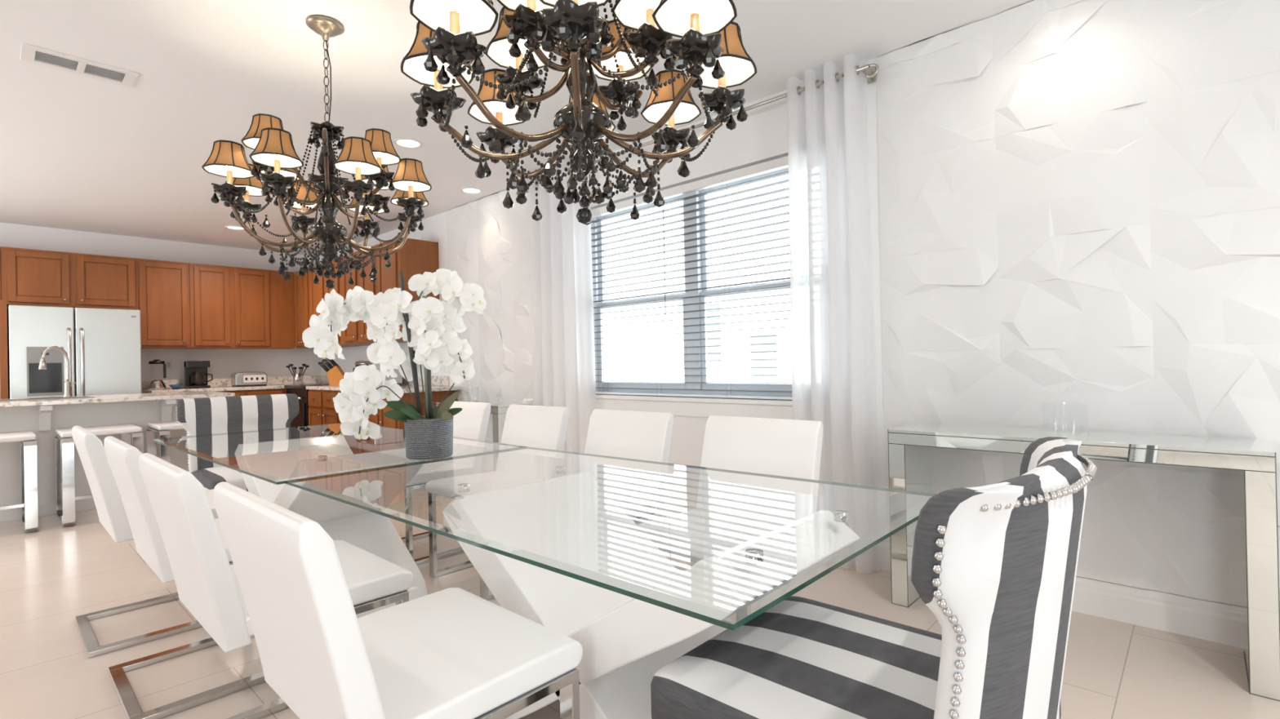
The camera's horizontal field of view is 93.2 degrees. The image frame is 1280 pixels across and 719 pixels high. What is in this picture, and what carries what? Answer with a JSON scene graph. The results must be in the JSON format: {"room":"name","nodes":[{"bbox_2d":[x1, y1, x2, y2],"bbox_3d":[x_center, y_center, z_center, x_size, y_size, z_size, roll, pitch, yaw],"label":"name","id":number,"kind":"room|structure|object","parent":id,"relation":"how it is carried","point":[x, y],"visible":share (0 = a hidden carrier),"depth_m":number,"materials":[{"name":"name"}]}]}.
{"room":"dining room","nodes":[
{"label":"dining room","id":0,"kind":"room"},
{"bbox_2d":[0,222,321,394],"bbox_3d":[-6.843,-0.069,6.229,0.100,2.732,6.644,-1,0,43],"label":"wall","id":1,"kind":"structure","parent":0,"point":[224,363],"depth_m":7.46,"materials":[{"name":"white paint"}]},
{"bbox_2d":[0,248,0,299],"bbox_3d":[-6.862,-0.847,5.902,0.339,0.585,0.855,-1,0,43],"label":"upper cabinet","id":2,"kind":"object","parent":1,"relation":"attached to","point":[0,249],"visible":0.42,"depth_m":6.13,"materials":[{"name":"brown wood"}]},
{"bbox_2d":[0,246,136,309],"bbox_3d":[-6.211,-0.857,6.606,0.339,0.585,1.058,-1,0,43],"label":"upper cabinet","id":3,"kind":"object","parent":1,"relation":"attached to","point":[28,277],"visible":0.97,"depth_m":6.47,"materials":[{"name":"brown wood"}]},
{"bbox_2d":[135,257,190,348],"bbox_3d":[-5.676,-0.645,7.177,0.339,1.025,0.498,-1,0,43],"label":"upper cabinet","id":4,"kind":"object","parent":1,"relation":"attached to","point":[162,286],"visible":0.94,"depth_m":7.08,"materials":[{"name":"brown wood"}]},
{"bbox_2d":[164,360,173,369],"bbox_3d":[-5.727,0.065,7.348,0.009,0.120,0.080,-1,0,43],"label":"wall outlet","id":5,"kind":"object","parent":1,"relation":"attached to","point":[169,363],"visible":0.78,"depth_m":7.35,"materials":[{"name":"white plastic"}]},
{"bbox_2d":[166,361,170,368],"bbox_3d":[-5.725,0.065,7.346,0.002,0.070,0.036,-1,0,43],"label":"socket","id":6,"kind":"object","parent":5,"relation":"attached to","point":[168,363],"depth_m":7.34,"materials":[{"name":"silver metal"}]},
{"bbox_2d":[189,262,295,349],"bbox_3d":[-5.116,-0.653,7.782,0.339,1.025,1.148,-1,0,43],"label":"upper cabinet","id":7,"kind":"object","parent":1,"relation":"attached to","point":[232,308],"visible":0.97,"depth_m":7.65,"materials":[{"name":"brown wood"}]},
{"bbox_2d":[142,375,449,389],"bbox_3d":[-3.935,0.262,6.702,3.509,0.103,2.003,-1,0,43],"label":"backsplash","id":8,"kind":"structure","parent":1,"relation":"attached to","point":[435,380],"depth_m":7.68,"materials":[{"name":"beige tile"}]},
{"bbox_2d":[0,0,1033,256],"bbox_3d":[-2.490,-1.592,2.211,12.000,0.100,6.894,-1,0,43],"label":"ceiling","id":9,"kind":"structure","parent":0,"point":[78,153],"depth_m":3.48,"materials":[{"name":"white paint"}]},
{"bbox_2d":[20,42,138,87],"bbox_3d":[-2.912,-1.525,3.152,0.220,0.008,0.440,-1,0,43],"label":"ceiling vent","id":10,"kind":"object","parent":9,"relation":"in","point":[28,52],"visible":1,"depth_m":3.13,"materials":[{"name":"white metal"}]},
{"bbox_2d":[225,225,244,230],"bbox_3d":[-4.529,-1.476,6.777,0.196,0.008,0.196,-1,0,43],"label":"recessed light","id":11,"kind":"object","parent":9,"relation":"in","point":[231,227],"visible":0.84,"depth_m":6.76,"materials":[{"name":"white"}]},
{"bbox_2d":[227,226,242,229],"bbox_3d":[-4.529,-1.478,6.777,0.152,0.001,0.152,-1,0,43],"label":"diffuser","id":12,"kind":"object","parent":11,"relation":"attached to","point":[236,228],"depth_m":6.80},
{"bbox_2d":[201,14,431,288],"bbox_3d":[-1.450,-0.943,2.808,0.895,1.231,0.895,-1,0,-22],"label":"chandelier","id":13,"kind":"object","parent":9,"relation":"hanging from","point":[275,162],"visible":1,"depth_m":2.73,"materials":[{"name":"brown metal"}]},
{"bbox_2d":[225,165,236,204],"bbox_3d":[-1.723,-0.748,2.540,0.047,0.185,0.048,-1,0,43],"label":"candle","id":14,"kind":"object","parent":13,"relation":"on","point":[231,195],"depth_m":2.53,"materials":[{"name":"brown wax"}]},
{"bbox_2d":[240,186,251,219],"bbox_3d":[-1.831,-0.745,2.814,0.047,0.185,0.048,-1,0,43],"label":"candle","id":15,"kind":"object","parent":13,"relation":"on","point":[246,197],"depth_m":2.81,"materials":[{"name":"brown wax"}]},
{"bbox_2d":[262,167,274,173],"bbox_3d":[-1.553,-0.852,2.527,0.047,0.185,0.048,-1,0,43],"label":"candle","id":16,"kind":"object","parent":13,"relation":"on","point":[263,168],"depth_m":2.51,"materials":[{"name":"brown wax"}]},
{"bbox_2d":[271,154,283,195],"bbox_3d":[-1.453,-0.754,2.423,0.047,0.185,0.048,-1,0,43],"label":"candle","id":17,"kind":"object","parent":13,"relation":"on","point":[276,184],"depth_m":2.41,"materials":[{"name":"brown wax"}]},
{"bbox_2d":[275,170,286,201],"bbox_3d":[-1.730,-0.846,2.913,0.047,0.185,0.048,-1,0,43],"label":"candle","id":18,"kind":"object","parent":13,"relation":"on","point":[283,195],"depth_m":2.90,"materials":[{"name":"brown wax"}]},
{"bbox_2d":[298,204,309,231],"bbox_3d":[-1.714,-0.746,3.084,0.047,0.185,0.048,-1,0,43],"label":"candle","id":19,"kind":"object","parent":13,"relation":"on","point":[304,224],"depth_m":3.07,"materials":[{"name":"brown wax"}]},
{"bbox_2d":[352,162,364,200],"bbox_3d":[-1.179,-0.759,2.531,0.047,0.185,0.048,-1,0,43],"label":"candle","id":20,"kind":"object","parent":13,"relation":"on","point":[357,170],"depth_m":2.52,"materials":[{"name":"brown wax"}]},
{"bbox_2d":[363,205,372,235],"bbox_3d":[-1.440,-0.751,3.192,0.047,0.185,0.048,-1,0,43],"label":"candle","id":21,"kind":"object","parent":13,"relation":"on","point":[367,231],"depth_m":3.18,"materials":[{"name":"brown wax"}]},
{"bbox_2d":[372,182,382,210],"bbox_3d":[-1.344,-0.853,3.089,0.047,0.185,0.048,-1,0,43],"label":"candle","id":22,"kind":"object","parent":13,"relation":"on","point":[377,203],"depth_m":3.07,"materials":[{"name":"brown wax"}]},
{"bbox_2d":[373,151,383,188],"bbox_3d":[-1.167,-0.859,2.704,0.047,0.185,0.048,-1,0,43],"label":"candle","id":23,"kind":"object","parent":13,"relation":"on","point":[378,179],"depth_m":2.69,"materials":[{"name":"brown wax"}]},
{"bbox_2d":[409,220,413,229],"bbox_3d":[-1.170,-0.757,3.075,0.047,0.185,0.048,-1,0,43],"label":"candle","id":24,"kind":"object","parent":13,"relation":"on","point":[411,221],"depth_m":3.06,"materials":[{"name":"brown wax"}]},
{"bbox_2d":[407,181,416,215],"bbox_3d":[-1.062,-0.760,2.801,0.047,0.185,0.048,-1,0,43],"label":"candle","id":25,"kind":"object","parent":13,"relation":"on","point":[412,207],"depth_m":2.79,"materials":[{"name":"brown wax"}]},
{"bbox_2d":[393,137,422,148],"bbox_3d":[-1.655,-1.545,4.318,0.196,0.008,0.196,-1,0,43],"label":"recessed light","id":26,"kind":"object","parent":9,"relation":"in","point":[410,143],"visible":1,"depth_m":4.32,"materials":[{"name":"white"}]},
{"bbox_2d":[396,139,419,146],"bbox_3d":[-1.655,-1.547,4.318,0.152,0.001,0.152,-1,0,43],"label":"diffuser","id":27,"kind":"object","parent":26,"relation":"attached to","point":[402,142],"depth_m":4.32,"materials":[{"name":"white plastic"}]},
{"bbox_2d":[460,186,482,193],"bbox_3d":[-1.538,-1.542,5.519,0.196,0.008,0.196,-1,0,43],"label":"recessed light","id":28,"kind":"object","parent":9,"relation":"in","point":[467,189],"visible":1,"depth_m":5.52,"materials":[{"name":"white"}]},
{"bbox_2d":[462,188,479,192],"bbox_3d":[-1.538,-1.544,5.519,0.152,0.001,0.152,-1,0,43],"label":"diffuser","id":29,"kind":"object","parent":28,"relation":"attached to","point":[469,190],"depth_m":5.52,"materials":[{"name":"white plastic"}]},
{"bbox_2d":[400,0,756,225],"bbox_3d":[-0.160,-0.975,1.611,0.878,1.231,0.878,-1,0,-25],"label":"chandelier","id":30,"kind":"object","parent":9,"relation":"hanging from","point":[624,48],"visible":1,"depth_m":1.54,"materials":[{"name":"brown metal"}]},
{"bbox_2d":[429,56,446,124],"bbox_3d":[-0.530,-0.716,1.591,0.048,0.185,0.047,-1,0,43],"label":"candle","id":31,"kind":"object","parent":30,"relation":"on","point":[436,104],"depth_m":1.58,"materials":[{"name":"brown wax"}]},
{"bbox_2d":[444,0,466,76],"bbox_3d":[-0.407,-0.719,1.331,0.048,0.185,0.047,-1,0,43],"label":"candle","id":32,"kind":"object","parent":30,"relation":"on","point":[454,5],"depth_m":1.32,"materials":[{"name":"brown wax"}]},
{"bbox_2d":[495,101,506,153],"bbox_3d":[-0.433,-0.716,1.862,0.048,0.185,0.047,-1,0,43],"label":"candle","id":33,"kind":"object","parent":30,"relation":"on","point":[499,115],"depth_m":1.85,"materials":[{"name":"brown wax"}]},
{"bbox_2d":[512,39,528,102],"bbox_3d":[-0.340,-0.821,1.709,0.048,0.185,0.047,-1,0,43],"label":"candle","id":34,"kind":"object","parent":30,"relation":"on","point":[520,91],"depth_m":1.70,"materials":[{"name":"brown wax"}]},
{"bbox_2d":[521,0,540,51],"bbox_3d":[-0.256,-0.824,1.427,0.048,0.185,0.047,-1,0,43],"label":"candle","id":35,"kind":"object","parent":30,"relation":"on","point":[528,26],"depth_m":1.41,"materials":[{"name":"brown wax"}]},
{"bbox_2d":[564,0,585,50],"bbox_3d":[-0.137,-0.725,1.234,0.048,0.185,0.047,-1,0,43],"label":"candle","id":36,"kind":"object","parent":30,"relation":"on","point":[577,26],"depth_m":1.22,"materials":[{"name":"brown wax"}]},
{"bbox_2d":[613,51,626,112],"bbox_3d":[-0.058,-0.826,1.793,0.048,0.185,0.047,-1,0,43],"label":"candle","id":37,"kind":"object","parent":30,"relation":"on","point":[619,99],"depth_m":1.78,"materials":[{"name":"brown wax"}]},
{"bbox_2d":[643,0,660,66],"bbox_3d":[0.026,-0.829,1.511,0.048,0.185,0.047,-1,0,43],"label":"candle","id":38,"kind":"object","parent":30,"relation":"on","point":[652,44],"depth_m":1.50,"materials":[{"name":"brown wax"}]},
{"bbox_2d":[666,102,679,152],"bbox_3d":[0.098,-0.727,1.888,0.048,0.185,0.047,-1,0,43],"label":"candle","id":39,"kind":"object","parent":30,"relation":"on","point":[673,142],"depth_m":1.87,"materials":[{"name":"brown wax"}]},
{"bbox_2d":[685,0,704,76],"bbox_3d":[0.124,-0.730,1.357,0.048,0.185,0.047,-1,0,43],"label":"candle","id":40,"kind":"object","parent":30,"relation":"on","point":[695,55],"depth_m":1.35,"materials":[{"name":"brown wax"}]},
{"bbox_2d":[713,57,731,123],"bbox_3d":[0.221,-0.730,1.627,0.048,0.185,0.047,-1,0,43],"label":"candle","id":41,"kind":"object","parent":30,"relation":"on","point":[717,106],"depth_m":1.62,"materials":[{"name":"brown wax"}]},
{"bbox_2d":[0,487,1279,718],"bbox_3d":[-2.433,1.239,2.198,12.000,0.100,6.894,-1,0,43],"label":"floor","id":42,"kind":"structure","parent":0,"point":[54,575],"depth_m":2.43,"materials":[{"name":"beige tile"}]},
{"bbox_2d":[0,299,8,399],"bbox_3d":[-6.350,0.363,6.034,0.868,1.845,0.050,-1,0,43],"label":"panel","id":43,"kind":"object","parent":42,"relation":"on","point":[3,312],"visible":0.55,"depth_m":5.74,"materials":[{"name":"brown wood"}]},
{"bbox_2d":[0,431,38,533],"bbox_3d":[-4.697,0.898,4.369,0.616,0.695,0.470,-1,0,43],"label":"bar stool","id":44,"kind":"object","parent":42,"relation":"on","point":[28,505],"visible":1,"depth_m":4.31,"materials":[{"name":"white"}]},
{"bbox_2d":[7,304,142,399],"bbox_3d":[-5.957,0.370,6.386,0.950,1.780,0.980,-1,0,43],"label":"refrigerator","id":45,"kind":"object","parent":42,"relation":"on","point":[102,346],"visible":0.61,"depth_m":6.08,"materials":[{"name":"grey metal"}]},
{"bbox_2d":[55,423,143,527],"bbox_3d":[-4.293,0.891,4.805,0.616,0.695,0.470,-1,0,43],"label":"bar stool","id":46,"kind":"object","parent":42,"relation":"on","point":[66,498],"visible":0.73,"depth_m":4.60,"materials":[{"name":"white"}]},
{"bbox_2d":[0,391,235,522],"bbox_3d":[-5.391,0.793,4.484,1.070,0.932,3.840,-1,0,43],"label":"kitchen island","id":47,"kind":"object","parent":42,"relation":"on","point":[42,416],"visible":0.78,"depth_m":4.89,"materials":[{"name":"white paint"}]},
{"bbox_2d":[0,395,89,400],"bbox_3d":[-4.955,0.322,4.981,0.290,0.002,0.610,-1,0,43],"label":"basin","id":48,"kind":"object","parent":47,"relation":"in","point":[86,397],"depth_m":4.99,"materials":[{"name":"grey metal"}]},
{"bbox_2d":[38,346,76,396],"bbox_3d":[-5.009,0.107,5.197,0.060,0.446,0.254,-1,0,16],"label":"kitchen faucet","id":49,"kind":"object","parent":47,"relation":"on","point":[42,366],"visible":0.94,"depth_m":5.25,"materials":[{"name":"silver metal"}]},
{"bbox_2d":[71,426,218,657],"bbox_3d":[-2.195,0.741,2.792,0.534,0.892,0.581,-1,0,43],"label":"dining chair","id":50,"kind":"object","parent":42,"relation":"on","point":[110,508],"visible":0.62,"depth_m":2.50,"materials":[{"name":"white leather"}]},
{"bbox_2d":[146,420,184,462],"bbox_3d":[-3.906,0.886,5.223,0.616,0.695,0.470,-1,0,43],"label":"bar stool","id":51,"kind":"object","parent":42,"relation":"on","point":[163,428],"visible":0.27,"depth_m":4.98,"materials":[{"name":"white leather"}]},
{"bbox_2d":[103,435,265,718],"bbox_3d":[-1.620,0.727,2.309,0.534,0.892,0.581,-1,0,43],"label":"dining chair","id":52,"kind":"object","parent":42,"relation":"on","point":[123,458],"visible":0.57,"depth_m":2.07,"materials":[{"name":"white leather"}]},
{"bbox_2d":[175,393,299,491],"bbox_3d":[-2.515,0.722,3.927,0.722,0.954,0.711,-1,0,43],"label":"chair","id":53,"kind":"object","parent":42,"relation":"on","point":[220,415],"visible":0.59,"depth_m":4.02,"materials":[{"name":"fabric"}]},
{"bbox_2d":[217,388,286,395],"bbox_3d":[-5.189,0.827,7.433,0.654,0.885,1.360,-1,0,43],"label":"base cabinet","id":54,"kind":"object","parent":42,"relation":"on","point":[278,391],"visible":0.04,"depth_m":7.50,"materials":[{"name":"brown wood"}]},
{"bbox_2d":[142,382,461,393],"bbox_3d":[-3.849,0.333,6.623,3.738,0.038,2.002,-1,0,43],"label":"countertop","id":55,"kind":"structure","parent":54,"relation":"on","point":[335,388],"depth_m":6.98,"materials":[{"name":"stone"}]},
{"bbox_2d":[147,360,166,390],"bbox_3d":[-5.647,0.176,7.071,0.170,0.350,0.170,-1,0,43],"label":"blender","id":56,"kind":"object","parent":55,"relation":"on","point":[154,384],"visible":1,"depth_m":7.03,"materials":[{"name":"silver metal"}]},
{"bbox_2d":[168,384,182,389],"bbox_3d":[-5.507,0.324,7.175,0.140,0.050,0.138,-1,0,43],"label":"ceramic bowl","id":57,"kind":"object","parent":55,"relation":"on","point":[172,386],"visible":1,"depth_m":7.14,"materials":[{"name":"blue ceramic"}]},
{"bbox_2d":[184,360,213,388],"bbox_3d":[-5.375,0.182,7.372,0.230,0.330,0.252,-1,0,43],"label":"coffee maker","id":58,"kind":"object","parent":55,"relation":"on","point":[196,374],"visible":0.99,"depth_m":7.31,"materials":[{"name":"black plastic"}]},
{"bbox_2d":[231,372,267,386],"bbox_3d":[-4.996,0.251,7.737,0.208,0.180,0.360,-1,0,43],"label":"toaster","id":59,"kind":"object","parent":55,"relation":"on","point":[237,379],"visible":1,"depth_m":7.65,"materials":[{"name":"silver metal"}]},
{"bbox_2d":[285,364,309,384],"bbox_3d":[-4.506,0.194,7.964,0.273,0.277,0.245,-1,0,43],"label":"utensil canister","id":60,"kind":"object","parent":55,"relation":"on","point":[297,377],"visible":0.98,"depth_m":7.92,"materials":[{"name":"silver metal"}]},
{"bbox_2d":[318,357,344,385],"bbox_3d":[-3.712,0.137,7.369,0.374,0.353,0.110,-1,0,-6],"label":"knife block","id":61,"kind":"object","parent":55,"relation":"on","point":[335,374],"visible":0.8,"depth_m":7.32,"materials":[{"name":"orange wood"}]},
{"bbox_2d":[354,360,402,384],"bbox_3d":[-2.937,0.155,6.760,0.480,0.280,0.353,-1,0,43],"label":"toaster oven","id":62,"kind":"object","parent":55,"relation":"on","point":[398,380],"visible":0.34,"depth_m":6.67,"materials":[{"name":"silver metal"}]},
{"bbox_2d":[138,453,413,718],"bbox_3d":[-1.075,0.714,1.809,0.534,0.892,0.581,-1,0,43],"label":"dining chair","id":63,"kind":"object","parent":42,"relation":"on","point":[206,584],"visible":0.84,"depth_m":1.57,"materials":[{"name":"white leather"}]},
{"bbox_2d":[284,383,328,427],"bbox_3d":[-4.046,0.782,7.680,0.676,0.932,0.680,-1,0,43],"label":"range","id":64,"kind":"object","parent":42,"relation":"on","point":[301,420],"visible":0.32,"depth_m":7.33,"materials":[{"name":"black metal"}]},
{"bbox_2d":[284,383,328,389],"bbox_3d":[-4.048,0.336,7.690,0.676,0.041,0.658,-1,0,43],"label":"cooktop","id":65,"kind":"object","parent":64,"relation":"in","point":[294,386],"depth_m":7.46,"materials":[{"name":"black glass"}]},
{"bbox_2d":[307,389,339,426],"bbox_3d":[-3.429,0.790,7.154,0.940,0.885,0.662,-1,0,43],"label":"base cabinet","id":66,"kind":"object","parent":42,"relation":"on","point":[322,411],"visible":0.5,"depth_m":6.95,"materials":[{"name":"brown wood"}]},
{"bbox_2d":[151,423,527,618],"bbox_3d":[-1.640,0.803,3.154,2.080,0.750,1.116,-1,0,43],"label":"dining table","id":67,"kind":"object","parent":42,"relation":"on","point":[265,460],"visible":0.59,"depth_m":2.97,"materials":[{"name":"clear glass"}]},
{"bbox_2d":[302,268,486,460],"bbox_3d":[-1.023,0.011,2.523,0.763,0.801,0.245,-1,0,-2],"label":"potted orchid","id":68,"kind":"object","parent":67,"relation":"on","point":[429,436],"visible":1,"depth_m":2.52,"materials":[{"name":"white plant"}]},
{"bbox_2d":[213,481,582,718],"bbox_3d":[-0.512,0.700,1.320,0.534,0.892,0.581,-1,0,43],"label":"dining chair","id":69,"kind":"object","parent":42,"relation":"on","point":[451,653],"visible":1,"depth_m":1.18,"materials":[{"name":"white leather"}]},
{"bbox_2d":[339,390,457,429],"bbox_3d":[-2.569,0.769,6.357,1.395,0.885,0.662,-1,0,43],"label":"base cabinet","id":70,"kind":"object","parent":42,"relation":"on","point":[379,419],"visible":0.09,"depth_m":5.84,"materials":[{"name":"brown wood"}]},
{"bbox_2d":[400,401,490,564],"bbox_3d":[-1.322,0.728,3.793,0.534,0.892,0.581,-1,0,43],"label":"dining chair","id":71,"kind":"object","parent":42,"relation":"on","point":[472,422],"visible":0.37,"depth_m":3.77,"materials":[{"name":"white leather"}]},
{"bbox_2d":[422,399,533,471],"bbox_3d":[-1.468,0.785,5.459,1.232,0.800,0.381,-1,0,43],"label":"console","id":72,"kind":"object","parent":42,"relation":"on","point":[499,409],"visible":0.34,"depth_m":4.95,"materials":[{"name":"white mirror"}]},
{"bbox_2d":[425,404,568,600],"bbox_3d":[-0.765,0.715,3.276,0.534,0.892,0.581,-1,0,43],"label":"dining chair","id":73,"kind":"object","parent":42,"relation":"on","point":[543,427],"visible":0.56,"depth_m":3.32,"materials":[{"name":"white leather"}]},
{"bbox_2d":[285,446,937,718],"bbox_3d":[-0.171,0.767,1.868,1.807,0.750,1.107,-1,0,43],"label":"dining table","id":74,"kind":"object","parent":42,"relation":"on","point":[559,554],"visible":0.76,"depth_m":1.61,"materials":[{"name":"clear glass"}]},
{"bbox_2d":[581,408,673,524],"bbox_3d":[-0.222,0.702,2.774,0.534,0.892,0.581,-1,0,43],"label":"dining chair","id":75,"kind":"object","parent":42,"relation":"on","point":[638,488],"visible":0.41,"depth_m":2.86,"materials":[{"name":"white leather"}]},
{"bbox_2d":[637,415,822,624],"bbox_3d":[0.321,0.688,2.271,0.534,0.892,0.581,-1,0,43],"label":"dining chair","id":76,"kind":"object","parent":42,"relation":"on","point":[732,509],"visible":0.49,"depth_m":2.34,"materials":[{"name":"white leather"}]},
{"bbox_2d":[650,436,1097,718],"bbox_3d":[0.469,0.649,1.210,0.722,0.954,0.711,-1,0,43],"label":"chair","id":77,"kind":"object","parent":42,"relation":"on","point":[996,564],"visible":0.99,"depth_m":0.94,"materials":[{"name":"fabric"}]},
{"bbox_2d":[888,422,1279,701],"bbox_3d":[1.728,0.707,2.498,1.232,0.800,0.381,-1,0,43],"label":"console","id":78,"kind":"object","parent":42,"relation":"on","point":[909,446],"visible":0.86,"depth_m":2.18,"materials":[{"name":"white mirror"}]},
{"bbox_2d":[1031,333,1093,436],"bbox_3d":[1.727,0.101,2.464,0.163,0.411,0.257,-1,0,-17],"label":"glass vase","id":79,"kind":"object","parent":78,"relation":"on","point":[1059,334],"visible":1,"depth_m":2.46,"materials":[{"name":"clear glass"}]},
{"bbox_2d":[319,0,1279,606],"bbox_3d":[-0.183,-0.210,4.665,12.000,2.732,0.148,-1,0,43],"label":"wall","id":80,"kind":"structure","parent":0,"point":[762,137],"depth_m":2.65,"materials":[{"name":"white paint"}]},
{"bbox_2d":[293,268,344,348],"bbox_3d":[-4.295,-0.668,8.071,0.553,1.025,0.462,-1,0,43],"label":"upper cabinet","id":81,"kind":"object","parent":80,"relation":"attached to","point":[302,283],"visible":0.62,"depth_m":7.91,"materials":[{"name":"brown wood"}]},
{"bbox_2d":[309,258,370,346],"bbox_3d":[-3.720,-0.682,7.539,1.008,1.025,0.462,-1,0,43],"label":"upper cabinet","id":82,"kind":"object","parent":80,"relation":"attached to","point":[317,291],"visible":0.09,"depth_m":7.43,"materials":[{"name":"brown wood"}]},
{"bbox_2d":[341,244,407,344],"bbox_3d":[-3.002,-0.700,6.873,0.948,1.025,0.462,-1,0,43],"label":"upper cabinet","id":83,"kind":"object","parent":80,"relation":"attached to","point":[355,333],"visible":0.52,"depth_m":6.75,"materials":[{"name":"brown wood"}]},
{"bbox_2d":[376,237,439,341],"bbox_3d":[-2.461,-0.713,6.372,0.523,1.025,0.462,-1,0,43],"label":"upper cabinet","id":84,"kind":"object","parent":80,"relation":"attached to","point":[415,256],"visible":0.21,"depth_m":6.19,"materials":[{"name":"brown wood"}]},
{"bbox_2d":[590,155,792,399],"bbox_3d":[0.340,-0.472,4.125,1.970,1.451,0.058,-1,0,43],"label":"window blind","id":85,"kind":"object","parent":80,"relation":"attached to","point":[780,163],"visible":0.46,"depth_m":4.07,"materials":[{"name":"white plastic"}]},
{"bbox_2d":[591,158,792,419],"bbox_3d":[0.354,-0.415,4.139,2.130,1.605,0.145,-1,0,43],"label":"window","id":86,"kind":"structure","parent":80,"relation":"attached to","point":[704,407],"depth_m":4.13,"materials":[{"name":"white"}]},
{"bbox_2d":[526,63,879,193],"bbox_3d":[0.150,-1.487,4.175,3.033,0.104,0.124,-1,0,43],"label":"curtain rod","id":87,"kind":"object","parent":80,"relation":"attached to","point":[870,73],"visible":0.59,"depth_m":3.41,"materials":[{"name":"silver metal"}]},
{"bbox_2d":[528,160,595,476],"bbox_3d":[-0.659,-0.194,4.872,0.770,2.709,0.123,-1,0,43],"label":"curtain","id":88,"kind":"object","parent":87,"relation":"hanging from","point":[563,348],"visible":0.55,"depth_m":4.76,"materials":[{"name":"white fabric"}]},
{"bbox_2d":[786,53,880,573],"bbox_3d":[1.021,-0.235,3.316,0.499,2.709,0.123,-1,0,43],"label":"curtain","id":89,"kind":"object","parent":87,"relation":"hanging from","point":[833,355],"visible":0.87,"depth_m":3.26,"materials":[{"name":"white fabric"}]},
{"bbox_2d":[480,466,1279,648],"bbox_3d":[1.045,1.050,3.456,8.398,0.152,0.018,-1,0,43],"label":"baseboard","id":90,"kind":"structure","parent":80,"relation":"attached to","point":[1208,620],"depth_m":2.47,"materials":[{"name":"white"}]},
{"label":"outside","id":91,"kind":"structure","parent":0,"visible":0},
{"bbox_3d":[5.054,1.167,11.313,20.000,0.070,16.556,-1,0,43],"label":"trim","id":92,"kind":"structure","parent":91,"visible":0},
{"bbox_2d":[602,222,791,382],"bbox_3d":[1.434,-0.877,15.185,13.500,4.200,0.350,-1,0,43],"label":"window","id":93,"kind":"structure","parent":92,"relation":"on","point":[634,370],"depth_m":14.64,"materials":[{"name":"white"}]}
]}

